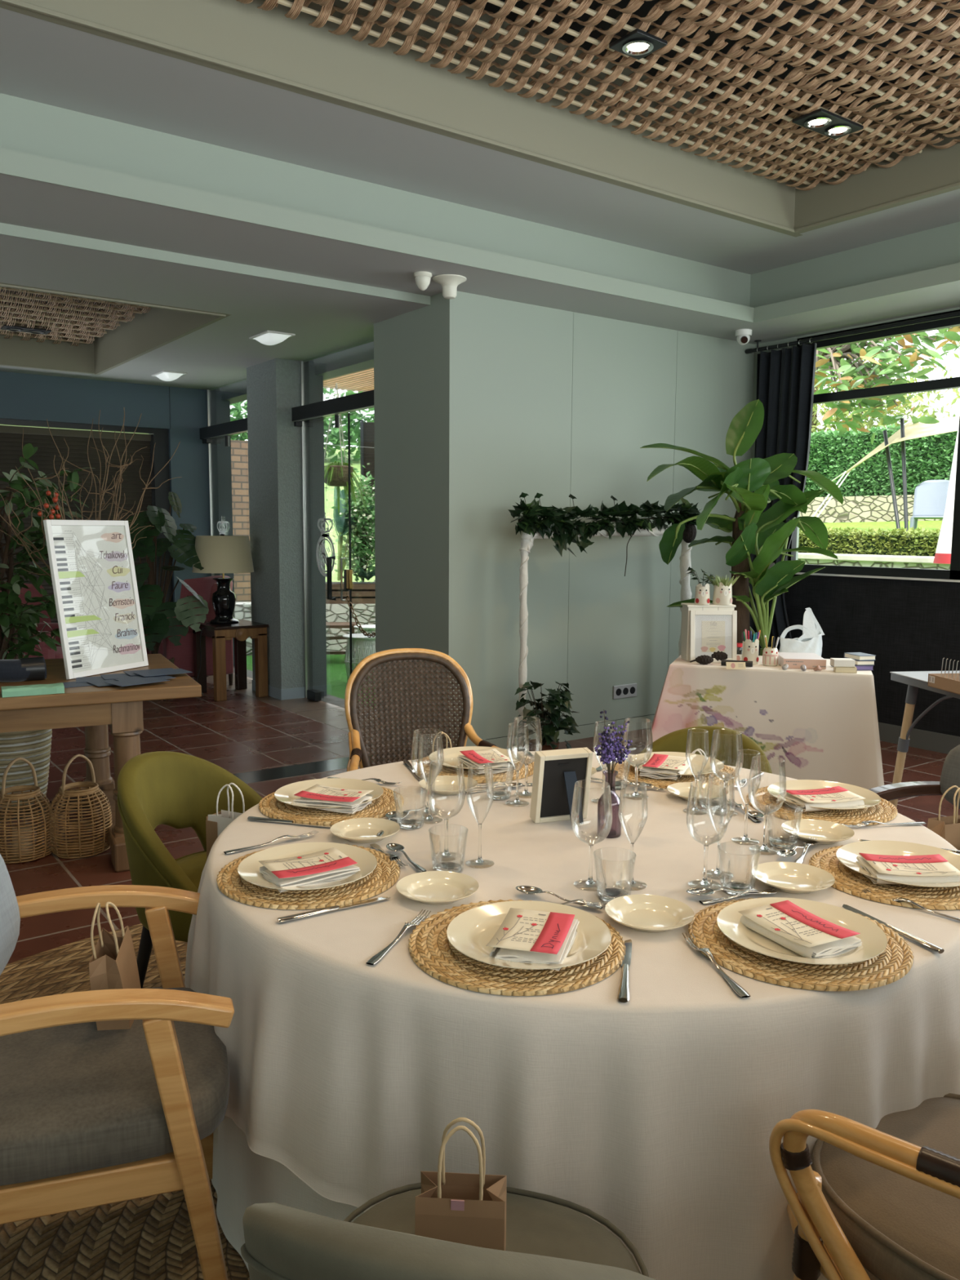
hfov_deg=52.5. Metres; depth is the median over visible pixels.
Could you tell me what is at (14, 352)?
wall
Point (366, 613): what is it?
stone wall
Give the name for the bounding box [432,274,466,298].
sensor
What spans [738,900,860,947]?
menu card
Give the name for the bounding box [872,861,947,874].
print
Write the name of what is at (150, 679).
envelope
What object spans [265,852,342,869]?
print
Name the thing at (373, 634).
chain
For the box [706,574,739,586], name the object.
succulent
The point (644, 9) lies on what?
ceiling
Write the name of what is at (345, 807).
folded napkin
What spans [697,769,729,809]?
tumbler
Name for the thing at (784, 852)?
bowl
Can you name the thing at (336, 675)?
lawn
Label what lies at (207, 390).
window
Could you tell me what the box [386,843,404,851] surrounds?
bowl
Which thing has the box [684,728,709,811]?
champagne flute
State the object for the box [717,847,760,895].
tumbler
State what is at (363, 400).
trim
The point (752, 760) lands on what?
bowl
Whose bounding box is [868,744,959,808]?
armchair
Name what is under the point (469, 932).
dinner plate
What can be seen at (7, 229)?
ceiling beam
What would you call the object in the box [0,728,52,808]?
basket pot
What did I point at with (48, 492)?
berry spray
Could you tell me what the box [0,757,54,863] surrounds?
wicker lantern
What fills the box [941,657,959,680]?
pin
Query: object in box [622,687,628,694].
outlet
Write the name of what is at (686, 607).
box
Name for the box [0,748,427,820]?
floor strip
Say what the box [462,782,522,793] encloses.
spoon
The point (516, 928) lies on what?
print
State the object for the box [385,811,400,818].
bowl
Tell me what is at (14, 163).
ceiling beam
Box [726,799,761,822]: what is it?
fork
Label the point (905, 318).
wall
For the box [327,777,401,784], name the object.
fork
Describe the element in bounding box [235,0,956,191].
ceiling panel
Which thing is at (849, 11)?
ceiling panel
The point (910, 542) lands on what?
hedge
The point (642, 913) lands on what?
plate
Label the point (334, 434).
tree
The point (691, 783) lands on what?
bowl
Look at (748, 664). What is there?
roll
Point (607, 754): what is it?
bunch
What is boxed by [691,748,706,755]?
gift bag
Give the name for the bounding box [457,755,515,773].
folded napkin
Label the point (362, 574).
ornamental grass
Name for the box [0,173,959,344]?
ceiling
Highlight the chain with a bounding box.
[346,595,375,637]
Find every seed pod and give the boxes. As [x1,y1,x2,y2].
[689,654,713,664]
[711,650,728,661]
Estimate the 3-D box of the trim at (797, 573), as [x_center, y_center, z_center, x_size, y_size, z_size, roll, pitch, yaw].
[4.733,-0.148,4.446,0.130,0.014,7.840,-4,8,-36]
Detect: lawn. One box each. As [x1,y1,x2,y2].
[246,654,375,708]
[823,520,942,535]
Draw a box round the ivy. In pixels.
[514,680,579,751]
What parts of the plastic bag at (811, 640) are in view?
handle, handle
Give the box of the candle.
[11,825,32,855]
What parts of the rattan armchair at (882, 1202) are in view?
leg, seat frame, armrest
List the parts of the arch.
post, post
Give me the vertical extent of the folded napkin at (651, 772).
0.027 m
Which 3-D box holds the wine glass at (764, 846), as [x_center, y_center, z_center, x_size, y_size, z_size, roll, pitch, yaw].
[0.675,0.389,2.295,0.087,0.221,0.087,-5,9,-40]
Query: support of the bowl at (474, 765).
on the champagne flute at (479, 860)
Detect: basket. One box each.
[48,754,111,858]
[324,382,353,486]
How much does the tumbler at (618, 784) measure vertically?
0.093 m
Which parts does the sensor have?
stem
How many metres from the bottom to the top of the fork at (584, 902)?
0.013 m
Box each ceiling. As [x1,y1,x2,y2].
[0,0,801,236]
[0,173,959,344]
[0,288,111,315]
[0,315,373,391]
[461,0,959,129]
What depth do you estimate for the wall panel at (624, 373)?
7.04 m
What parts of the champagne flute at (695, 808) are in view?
stem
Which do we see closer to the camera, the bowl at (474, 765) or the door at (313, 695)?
the bowl at (474, 765)
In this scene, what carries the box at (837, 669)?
on the floral tablecloth at (823, 724)
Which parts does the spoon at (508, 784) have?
handle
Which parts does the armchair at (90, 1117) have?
backrest, rail, armrest, seat, armrest, leg, leg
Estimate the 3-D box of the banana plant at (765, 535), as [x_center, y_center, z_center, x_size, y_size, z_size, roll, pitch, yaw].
[1.741,-0.374,6.302,0.778,2.336,1.989,5,8,37]
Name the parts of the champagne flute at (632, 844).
stem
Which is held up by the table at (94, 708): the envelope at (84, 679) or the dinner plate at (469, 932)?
the envelope at (84, 679)
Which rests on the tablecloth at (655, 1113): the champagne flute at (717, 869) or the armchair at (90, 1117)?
the champagne flute at (717, 869)
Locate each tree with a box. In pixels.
[0,443,94,659]
[230,386,373,463]
[811,344,959,433]
[813,325,959,444]
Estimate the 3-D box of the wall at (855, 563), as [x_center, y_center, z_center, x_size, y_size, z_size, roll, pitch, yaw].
[4.313,0.025,9.727,0.320,1.595,8.600,-4,8,-36]
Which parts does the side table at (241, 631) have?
leg, leg, leg, leg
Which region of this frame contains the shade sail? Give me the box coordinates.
[812,416,959,531]
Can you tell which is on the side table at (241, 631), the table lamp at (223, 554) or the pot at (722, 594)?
the table lamp at (223, 554)
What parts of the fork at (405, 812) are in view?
handle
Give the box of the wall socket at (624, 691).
[613,683,636,698]
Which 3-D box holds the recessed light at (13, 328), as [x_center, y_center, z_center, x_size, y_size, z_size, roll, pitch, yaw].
[-3.803,-2.596,8.156,0.360,0.024,0.170,-4,8,-36]
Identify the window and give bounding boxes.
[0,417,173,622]
[200,389,247,576]
[787,310,959,579]
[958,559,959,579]
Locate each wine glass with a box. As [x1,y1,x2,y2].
[411,732,444,816]
[427,765,465,861]
[511,719,542,798]
[570,784,612,891]
[621,724,653,799]
[685,782,728,887]
[709,731,743,816]
[747,760,786,855]
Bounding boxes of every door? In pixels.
[300,360,352,701]
[347,413,351,674]
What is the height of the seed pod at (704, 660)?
0.054 m
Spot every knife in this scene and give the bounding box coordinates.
[247,816,331,827]
[276,897,390,923]
[403,760,422,780]
[595,755,619,770]
[617,939,631,1002]
[842,904,944,953]
[858,839,959,854]
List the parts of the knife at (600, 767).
blade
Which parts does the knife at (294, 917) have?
handle, blade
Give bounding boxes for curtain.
[748,337,817,655]
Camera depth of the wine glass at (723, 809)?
2.60 m
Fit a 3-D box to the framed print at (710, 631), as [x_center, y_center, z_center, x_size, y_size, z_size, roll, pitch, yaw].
[1.341,-0.020,5.599,0.270,0.300,0.053,0,7,-3]
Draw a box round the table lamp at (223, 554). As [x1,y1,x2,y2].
[191,535,253,694]
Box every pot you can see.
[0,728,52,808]
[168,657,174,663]
[528,738,559,751]
[694,583,710,604]
[712,582,732,604]
[742,639,759,664]
[762,647,778,666]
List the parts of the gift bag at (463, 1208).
handle, handle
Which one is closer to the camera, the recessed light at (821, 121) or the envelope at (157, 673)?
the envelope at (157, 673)
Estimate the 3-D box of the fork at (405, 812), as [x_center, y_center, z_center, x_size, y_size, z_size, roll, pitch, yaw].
[-0.178,0.453,2.585,0.023,0.013,0.190,4,8,30]
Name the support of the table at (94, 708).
on the floor at (42, 933)
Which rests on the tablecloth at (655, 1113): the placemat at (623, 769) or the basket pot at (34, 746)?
the placemat at (623, 769)
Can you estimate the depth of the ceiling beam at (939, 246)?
6.42 m
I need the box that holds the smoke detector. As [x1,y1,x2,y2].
[413,271,431,290]
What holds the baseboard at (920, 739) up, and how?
attached to the wall at (907, 624)
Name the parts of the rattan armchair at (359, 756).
armrest, armrest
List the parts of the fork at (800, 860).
handle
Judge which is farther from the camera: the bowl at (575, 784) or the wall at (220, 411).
the wall at (220, 411)
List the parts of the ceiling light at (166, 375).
frame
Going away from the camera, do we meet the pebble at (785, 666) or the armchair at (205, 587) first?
the pebble at (785, 666)
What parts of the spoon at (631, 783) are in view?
handle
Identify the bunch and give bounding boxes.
[594,709,632,830]
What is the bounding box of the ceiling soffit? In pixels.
[0,234,428,335]
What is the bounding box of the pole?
[745,311,959,354]
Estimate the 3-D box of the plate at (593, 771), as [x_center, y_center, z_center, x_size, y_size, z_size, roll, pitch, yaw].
[0.271,0.408,2.980,0.170,0.022,0.170,4,8,30]
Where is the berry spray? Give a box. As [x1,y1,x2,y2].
[37,485,63,519]
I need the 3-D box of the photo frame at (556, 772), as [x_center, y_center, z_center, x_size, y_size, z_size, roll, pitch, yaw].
[0.220,0.379,2.500,0.148,0.188,0.119,-2,7,-20]
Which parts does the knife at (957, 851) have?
handle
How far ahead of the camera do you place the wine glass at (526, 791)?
2.77 m
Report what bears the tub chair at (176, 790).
on the braided rug
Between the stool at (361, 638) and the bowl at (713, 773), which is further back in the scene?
the stool at (361, 638)
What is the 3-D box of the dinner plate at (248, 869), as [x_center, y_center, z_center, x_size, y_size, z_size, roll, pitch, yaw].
[-0.370,0.494,2.099,0.296,0.022,0.296,-3,7,-27]
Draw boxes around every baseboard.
[485,714,654,750]
[878,722,959,754]
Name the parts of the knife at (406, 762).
handle, blade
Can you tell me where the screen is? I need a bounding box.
[360,419,374,582]
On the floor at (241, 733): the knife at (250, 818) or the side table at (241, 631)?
the side table at (241, 631)
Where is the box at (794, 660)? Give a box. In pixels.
[777,652,826,669]
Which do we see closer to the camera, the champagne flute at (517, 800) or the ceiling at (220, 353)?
the champagne flute at (517, 800)
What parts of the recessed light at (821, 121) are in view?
bulb, bulb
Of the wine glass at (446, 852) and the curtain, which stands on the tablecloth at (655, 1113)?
the wine glass at (446, 852)
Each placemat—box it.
[216,844,399,909]
[258,786,404,825]
[408,899,626,995]
[413,755,533,782]
[610,759,739,788]
[688,897,913,991]
[746,786,897,826]
[808,844,959,910]
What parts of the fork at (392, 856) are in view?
handle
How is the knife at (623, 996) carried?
on the tablecloth at (655, 1113)
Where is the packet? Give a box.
[0,682,64,697]
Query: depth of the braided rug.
2.07 m
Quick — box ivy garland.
[507,492,702,576]
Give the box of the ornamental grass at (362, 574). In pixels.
[346,564,375,580]
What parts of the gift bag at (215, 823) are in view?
panel, handle, handle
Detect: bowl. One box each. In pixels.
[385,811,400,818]
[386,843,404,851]
[411,732,444,779]
[417,733,441,782]
[427,765,465,819]
[466,764,493,824]
[503,782,522,787]
[511,719,542,764]
[515,885,542,894]
[570,784,612,844]
[617,780,648,835]
[621,724,653,766]
[629,782,648,786]
[685,728,709,775]
[685,782,728,845]
[686,887,715,896]
[706,773,735,831]
[709,731,743,780]
[734,749,760,801]
[747,760,786,814]
[747,810,764,817]
[776,848,796,857]
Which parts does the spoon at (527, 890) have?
handle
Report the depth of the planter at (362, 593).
11.78 m
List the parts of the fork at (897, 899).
handle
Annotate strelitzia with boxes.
[332,486,373,581]
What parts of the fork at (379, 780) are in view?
handle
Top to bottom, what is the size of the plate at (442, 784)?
0.022 m
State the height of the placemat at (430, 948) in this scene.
0.009 m
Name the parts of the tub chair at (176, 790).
leg, seat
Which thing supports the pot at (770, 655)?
on the floral tablecloth at (823, 724)
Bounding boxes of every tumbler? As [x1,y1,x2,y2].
[392,786,427,829]
[428,829,468,872]
[484,761,514,799]
[593,856,635,902]
[602,752,631,789]
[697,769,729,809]
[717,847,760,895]
[764,802,803,848]
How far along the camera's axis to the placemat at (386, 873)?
2.01 m
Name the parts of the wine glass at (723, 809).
stem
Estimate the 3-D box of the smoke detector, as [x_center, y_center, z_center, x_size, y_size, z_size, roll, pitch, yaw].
[-0.331,-2.072,5.637,0.108,0.095,0.108,-4,8,-36]
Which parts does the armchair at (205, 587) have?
seat, armrest, armrest, backrest, leg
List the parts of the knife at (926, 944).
blade, handle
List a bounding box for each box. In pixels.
[680,603,736,661]
[777,652,826,669]
[830,657,855,666]
[833,666,857,673]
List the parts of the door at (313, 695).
handle, handle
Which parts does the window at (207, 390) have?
rail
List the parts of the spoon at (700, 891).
handle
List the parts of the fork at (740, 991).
handle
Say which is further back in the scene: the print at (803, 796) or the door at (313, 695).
the door at (313, 695)
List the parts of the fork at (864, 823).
handle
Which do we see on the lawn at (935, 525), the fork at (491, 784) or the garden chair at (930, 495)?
the garden chair at (930, 495)
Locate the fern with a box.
[324,460,367,519]
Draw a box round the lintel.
[221,341,373,404]
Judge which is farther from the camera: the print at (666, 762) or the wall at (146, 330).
the wall at (146, 330)
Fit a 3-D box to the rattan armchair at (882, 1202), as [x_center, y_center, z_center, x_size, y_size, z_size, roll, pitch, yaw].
[0.816,0.830,1.452,0.667,1.020,0.666,-4,8,-32]
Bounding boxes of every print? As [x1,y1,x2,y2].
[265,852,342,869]
[316,786,361,796]
[478,749,507,761]
[496,913,546,944]
[662,758,687,768]
[689,610,737,662]
[756,907,822,943]
[786,661,826,666]
[797,792,858,800]
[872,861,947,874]
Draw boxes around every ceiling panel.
[0,286,151,346]
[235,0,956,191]
[643,0,959,142]
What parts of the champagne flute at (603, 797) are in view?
stem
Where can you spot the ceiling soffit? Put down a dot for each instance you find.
(27, 262)
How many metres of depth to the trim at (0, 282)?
6.06 m
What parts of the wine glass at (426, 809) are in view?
stem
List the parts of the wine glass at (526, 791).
stem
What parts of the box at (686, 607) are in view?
lid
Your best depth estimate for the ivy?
6.07 m
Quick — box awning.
[323,367,373,391]
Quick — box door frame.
[302,359,326,697]
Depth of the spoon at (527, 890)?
1.99 m
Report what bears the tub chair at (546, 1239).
on the braided rug
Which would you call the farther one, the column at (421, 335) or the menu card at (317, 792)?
the column at (421, 335)
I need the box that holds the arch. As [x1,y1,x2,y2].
[517,525,692,751]
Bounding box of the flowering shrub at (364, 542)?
[324,458,375,582]
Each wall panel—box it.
[485,297,573,739]
[566,311,677,726]
[667,330,755,669]
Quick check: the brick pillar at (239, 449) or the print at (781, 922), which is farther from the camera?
the brick pillar at (239, 449)
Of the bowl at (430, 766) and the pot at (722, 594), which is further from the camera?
the pot at (722, 594)
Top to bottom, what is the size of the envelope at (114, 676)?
0.002 m
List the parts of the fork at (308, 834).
handle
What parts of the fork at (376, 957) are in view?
handle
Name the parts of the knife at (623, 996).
handle, blade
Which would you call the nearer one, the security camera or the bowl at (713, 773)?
the bowl at (713, 773)
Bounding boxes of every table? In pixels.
[0,653,201,871]
[192,619,268,701]
[888,671,959,807]
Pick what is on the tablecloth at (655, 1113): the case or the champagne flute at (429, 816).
the champagne flute at (429, 816)
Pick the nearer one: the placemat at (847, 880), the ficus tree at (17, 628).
the placemat at (847, 880)
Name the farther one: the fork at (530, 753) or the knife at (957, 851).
the fork at (530, 753)
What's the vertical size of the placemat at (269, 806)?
0.009 m
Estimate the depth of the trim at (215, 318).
7.51 m
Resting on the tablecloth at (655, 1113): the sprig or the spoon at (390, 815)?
the spoon at (390, 815)
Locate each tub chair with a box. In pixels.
[117,751,262,988]
[240,1182,656,1279]
[640,725,772,773]
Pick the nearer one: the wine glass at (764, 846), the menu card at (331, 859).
the menu card at (331, 859)
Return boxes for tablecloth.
[184,751,959,1279]
[211,1115,364,1271]
[644,655,884,789]
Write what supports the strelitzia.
in the planter at (362, 593)
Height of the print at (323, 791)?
0.004 m
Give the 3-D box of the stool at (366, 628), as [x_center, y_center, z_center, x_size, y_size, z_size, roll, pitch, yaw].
[-1.224,0.065,10.854,0.365,0.447,0.365,-4,8,-36]
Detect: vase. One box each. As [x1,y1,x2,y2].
[209,577,239,623]
[596,769,622,838]
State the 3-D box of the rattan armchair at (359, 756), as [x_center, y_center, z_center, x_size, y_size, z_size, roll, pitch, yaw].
[-0.206,0.574,3.626,0.667,1.020,0.666,-2,7,-18]
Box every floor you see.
[0,727,959,964]
[45,672,408,800]
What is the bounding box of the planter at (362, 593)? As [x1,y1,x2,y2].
[325,582,375,604]
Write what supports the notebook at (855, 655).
on the notebook at (856, 662)
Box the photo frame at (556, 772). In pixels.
[529,746,593,825]
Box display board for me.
[43,519,148,679]
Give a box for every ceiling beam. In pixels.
[0,93,751,306]
[0,147,754,322]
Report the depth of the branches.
5.05 m
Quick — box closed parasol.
[933,423,959,564]
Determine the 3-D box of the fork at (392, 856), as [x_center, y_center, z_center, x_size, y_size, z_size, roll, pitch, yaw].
[-0.211,0.492,2.238,0.023,0.013,0.190,-3,7,-28]
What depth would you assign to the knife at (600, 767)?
3.08 m
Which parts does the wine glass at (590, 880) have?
stem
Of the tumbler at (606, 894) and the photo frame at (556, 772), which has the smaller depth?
the tumbler at (606, 894)
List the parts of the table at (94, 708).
leg, leg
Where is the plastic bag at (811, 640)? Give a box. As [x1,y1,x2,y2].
[778,607,825,656]
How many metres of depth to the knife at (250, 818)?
2.49 m
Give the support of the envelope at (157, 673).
on the envelope at (129, 673)
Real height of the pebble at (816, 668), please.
0.032 m
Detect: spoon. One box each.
[376,811,400,835]
[386,843,426,871]
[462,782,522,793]
[515,885,602,909]
[591,777,648,786]
[686,887,776,896]
[722,800,764,817]
[776,841,819,857]
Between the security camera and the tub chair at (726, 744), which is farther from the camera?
the security camera
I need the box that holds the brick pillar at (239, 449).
[231,440,251,601]
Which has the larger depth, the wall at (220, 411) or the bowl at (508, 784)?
the wall at (220, 411)
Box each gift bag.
[88,902,141,1031]
[205,782,244,859]
[414,1117,506,1250]
[431,731,452,752]
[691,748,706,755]
[927,785,959,850]
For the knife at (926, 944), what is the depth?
1.81 m
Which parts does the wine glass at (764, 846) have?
stem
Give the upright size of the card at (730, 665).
0.038 m
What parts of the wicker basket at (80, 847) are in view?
handle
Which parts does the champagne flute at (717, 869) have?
stem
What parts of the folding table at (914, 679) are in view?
leg, edge frame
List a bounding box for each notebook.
[844,652,875,660]
[854,659,875,665]
[854,664,873,670]
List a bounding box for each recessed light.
[0,324,51,334]
[608,28,666,59]
[791,107,863,139]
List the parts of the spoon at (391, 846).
handle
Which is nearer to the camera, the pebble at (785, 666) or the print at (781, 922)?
the print at (781, 922)
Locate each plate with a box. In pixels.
[237,842,377,890]
[274,777,383,808]
[329,817,399,843]
[395,871,479,905]
[418,775,477,795]
[428,746,521,769]
[446,900,611,969]
[591,767,596,775]
[604,894,694,932]
[627,751,724,776]
[666,782,728,802]
[716,897,887,964]
[751,861,835,893]
[767,779,880,810]
[781,818,854,844]
[835,840,959,887]
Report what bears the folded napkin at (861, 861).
on the dinner plate at (847, 854)
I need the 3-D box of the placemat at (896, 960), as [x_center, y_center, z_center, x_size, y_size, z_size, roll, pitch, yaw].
[0.585,0.551,1.797,0.393,0.009,0.393,4,7,27]
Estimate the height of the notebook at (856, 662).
0.026 m
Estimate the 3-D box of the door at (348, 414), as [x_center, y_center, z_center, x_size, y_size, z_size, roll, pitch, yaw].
[-0.795,-0.567,7.493,0.014,2.385,0.862,-4,8,-36]
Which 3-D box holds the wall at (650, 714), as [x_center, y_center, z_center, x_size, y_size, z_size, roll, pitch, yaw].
[0.979,-0.808,7.128,3.010,3.000,0.158,-4,8,-36]
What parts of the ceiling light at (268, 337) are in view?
frame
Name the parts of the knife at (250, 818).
handle, blade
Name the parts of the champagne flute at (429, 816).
stem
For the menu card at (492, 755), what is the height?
0.007 m
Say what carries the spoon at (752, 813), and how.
on the tablecloth at (655, 1113)
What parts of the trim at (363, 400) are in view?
rail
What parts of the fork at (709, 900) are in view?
handle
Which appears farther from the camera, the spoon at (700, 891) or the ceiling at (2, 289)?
the ceiling at (2, 289)
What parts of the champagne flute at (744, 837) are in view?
stem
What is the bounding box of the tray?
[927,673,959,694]
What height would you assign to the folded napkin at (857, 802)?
0.027 m
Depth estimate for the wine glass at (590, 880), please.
2.07 m
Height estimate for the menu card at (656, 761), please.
0.007 m
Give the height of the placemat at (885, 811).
0.009 m
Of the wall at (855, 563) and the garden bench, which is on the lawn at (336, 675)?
the garden bench
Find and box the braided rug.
[0,923,249,1279]
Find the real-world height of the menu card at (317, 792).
0.007 m
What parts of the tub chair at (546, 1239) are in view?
seat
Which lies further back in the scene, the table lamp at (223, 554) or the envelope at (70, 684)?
the table lamp at (223, 554)
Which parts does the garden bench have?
rail, rail, seat, rail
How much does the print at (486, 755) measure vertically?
0.004 m
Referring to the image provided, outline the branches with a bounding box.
[0,409,182,577]
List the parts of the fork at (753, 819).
handle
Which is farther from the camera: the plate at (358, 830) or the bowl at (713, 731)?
the bowl at (713, 731)
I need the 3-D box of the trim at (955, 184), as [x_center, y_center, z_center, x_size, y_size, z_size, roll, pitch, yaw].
[3.256,-2.345,4.319,0.018,0.018,4.390,-4,8,-36]
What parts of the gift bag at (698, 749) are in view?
handle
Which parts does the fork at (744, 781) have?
handle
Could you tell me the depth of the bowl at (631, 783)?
2.85 m
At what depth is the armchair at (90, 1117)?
1.72 m
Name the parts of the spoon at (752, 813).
handle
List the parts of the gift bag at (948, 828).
handle, handle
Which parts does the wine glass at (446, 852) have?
stem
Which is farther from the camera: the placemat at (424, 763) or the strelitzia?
the strelitzia
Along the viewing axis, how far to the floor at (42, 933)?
4.38 m
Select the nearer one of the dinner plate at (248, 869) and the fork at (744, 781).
the dinner plate at (248, 869)
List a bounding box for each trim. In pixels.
[0,0,795,233]
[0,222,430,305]
[0,282,231,315]
[0,283,226,317]
[94,315,223,374]
[233,667,376,716]
[291,389,373,426]
[448,298,451,747]
[753,262,959,322]
[794,182,959,232]
[795,572,959,582]
[797,552,942,564]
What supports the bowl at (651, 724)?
on the wine glass at (635, 793)
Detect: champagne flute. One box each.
[417,733,441,823]
[466,764,493,868]
[506,722,528,806]
[592,720,614,799]
[617,780,648,890]
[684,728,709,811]
[706,773,735,879]
[733,749,760,845]
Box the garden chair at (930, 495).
[909,480,949,529]
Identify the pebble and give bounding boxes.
[782,663,788,670]
[800,664,806,671]
[813,665,822,671]
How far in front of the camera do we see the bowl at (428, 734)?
2.51 m
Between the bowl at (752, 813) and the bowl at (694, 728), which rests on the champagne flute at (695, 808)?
the bowl at (694, 728)
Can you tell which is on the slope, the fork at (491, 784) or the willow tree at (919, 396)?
the willow tree at (919, 396)
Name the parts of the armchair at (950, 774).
armrest, backrest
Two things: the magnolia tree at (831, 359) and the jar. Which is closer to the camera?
the jar
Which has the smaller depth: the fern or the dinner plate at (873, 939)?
the dinner plate at (873, 939)
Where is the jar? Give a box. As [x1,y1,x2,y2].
[737,643,742,647]
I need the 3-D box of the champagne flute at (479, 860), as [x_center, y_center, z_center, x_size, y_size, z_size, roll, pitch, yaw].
[0.000,0.396,2.191,0.066,0.223,0.066,1,7,9]
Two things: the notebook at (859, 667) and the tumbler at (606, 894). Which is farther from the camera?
the notebook at (859, 667)
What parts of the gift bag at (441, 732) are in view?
handle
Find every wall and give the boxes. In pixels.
[0,306,100,374]
[0,371,211,609]
[93,304,228,373]
[208,387,235,667]
[234,601,375,655]
[373,317,395,739]
[486,714,653,739]
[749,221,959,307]
[750,336,959,736]
[793,75,959,234]
[797,559,950,569]
[799,306,959,339]
[800,494,942,523]
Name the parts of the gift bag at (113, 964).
handle, handle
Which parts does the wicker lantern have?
handle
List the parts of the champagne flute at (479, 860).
stem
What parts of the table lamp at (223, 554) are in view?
cord, lamp shade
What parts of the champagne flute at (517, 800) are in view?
stem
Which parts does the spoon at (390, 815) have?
handle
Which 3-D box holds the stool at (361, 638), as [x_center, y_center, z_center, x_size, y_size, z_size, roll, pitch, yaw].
[-1.153,0.194,9.563,0.388,0.487,0.388,-4,8,-36]
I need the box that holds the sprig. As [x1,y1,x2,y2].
[685,566,715,584]
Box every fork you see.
[223,830,318,853]
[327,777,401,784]
[365,909,431,964]
[369,843,406,866]
[391,803,434,820]
[476,781,532,786]
[523,750,534,757]
[560,898,609,906]
[612,780,666,790]
[682,932,751,997]
[698,887,781,903]
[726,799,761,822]
[732,772,764,787]
[793,836,817,863]
[837,820,925,827]
[861,888,959,920]
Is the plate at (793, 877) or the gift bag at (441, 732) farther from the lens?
the gift bag at (441, 732)
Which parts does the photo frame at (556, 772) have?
panel, easel leg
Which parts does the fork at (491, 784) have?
handle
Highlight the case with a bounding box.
[0,657,46,681]
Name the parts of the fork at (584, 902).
handle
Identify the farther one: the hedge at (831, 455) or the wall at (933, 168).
the hedge at (831, 455)
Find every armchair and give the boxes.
[0,581,62,659]
[0,853,234,1279]
[142,575,233,685]
[344,648,498,771]
[768,1093,959,1279]
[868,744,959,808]
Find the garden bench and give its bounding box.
[325,622,355,654]
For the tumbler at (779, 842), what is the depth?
2.33 m
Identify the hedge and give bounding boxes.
[798,526,940,556]
[804,416,957,497]
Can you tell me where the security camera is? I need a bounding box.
[735,328,751,345]
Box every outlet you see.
[616,688,621,695]
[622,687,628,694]
[630,686,635,693]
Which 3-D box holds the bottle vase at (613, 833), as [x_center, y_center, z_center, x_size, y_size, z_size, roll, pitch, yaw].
[0.321,0.404,2.409,0.060,0.160,0.060,-4,8,-36]
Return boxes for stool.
[342,633,375,686]
[353,624,375,661]
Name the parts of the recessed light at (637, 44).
bulb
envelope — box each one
[62,681,94,688]
[75,675,111,682]
[86,679,116,686]
[100,673,140,679]
[105,676,169,686]
[114,675,175,680]
[123,667,173,675]
[133,668,192,676]
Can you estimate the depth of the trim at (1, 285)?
6.08 m
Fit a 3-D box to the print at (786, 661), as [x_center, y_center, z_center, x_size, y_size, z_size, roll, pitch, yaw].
[1.794,0.132,5.361,0.213,0.030,0.001,1,7,8]
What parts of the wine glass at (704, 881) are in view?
stem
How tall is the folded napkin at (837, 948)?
0.027 m
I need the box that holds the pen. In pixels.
[772,636,774,648]
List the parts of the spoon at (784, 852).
handle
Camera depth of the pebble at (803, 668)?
5.28 m
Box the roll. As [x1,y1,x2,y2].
[720,659,752,666]
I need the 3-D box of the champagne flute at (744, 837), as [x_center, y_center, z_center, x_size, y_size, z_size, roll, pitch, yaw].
[0.648,0.380,2.362,0.066,0.223,0.066,1,7,9]
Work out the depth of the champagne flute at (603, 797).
2.71 m
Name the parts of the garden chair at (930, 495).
leg, leg, seat, backrest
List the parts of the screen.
frame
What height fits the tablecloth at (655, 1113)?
0.721 m
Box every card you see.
[258,847,357,878]
[293,783,373,802]
[459,748,516,764]
[485,907,574,955]
[642,753,693,770]
[725,662,745,669]
[736,654,742,660]
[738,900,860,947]
[782,786,865,803]
[858,853,959,875]
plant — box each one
[128,491,208,663]
[640,399,844,655]
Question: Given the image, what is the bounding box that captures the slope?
[324,447,375,582]
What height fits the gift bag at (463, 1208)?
0.205 m
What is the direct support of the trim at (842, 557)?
attached to the wall at (855, 563)
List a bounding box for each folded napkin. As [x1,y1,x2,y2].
[259,864,359,893]
[293,794,373,813]
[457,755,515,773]
[488,919,578,970]
[639,760,691,780]
[740,915,862,958]
[779,791,864,812]
[856,856,959,884]
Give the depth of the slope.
22.53 m
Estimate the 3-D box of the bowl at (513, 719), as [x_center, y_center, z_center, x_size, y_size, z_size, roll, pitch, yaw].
[0.132,0.288,2.756,0.087,0.134,0.087,-4,8,-36]
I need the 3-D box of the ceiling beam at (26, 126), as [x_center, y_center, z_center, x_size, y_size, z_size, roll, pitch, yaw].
[-1.434,-2.324,4.754,8.700,0.398,0.120,-4,8,-36]
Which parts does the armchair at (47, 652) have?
backrest, armrest, armrest, seat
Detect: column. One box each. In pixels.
[246,358,304,688]
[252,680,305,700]
[394,290,488,751]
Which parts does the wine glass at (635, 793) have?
stem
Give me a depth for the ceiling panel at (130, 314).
7.71 m
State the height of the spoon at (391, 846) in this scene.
0.012 m

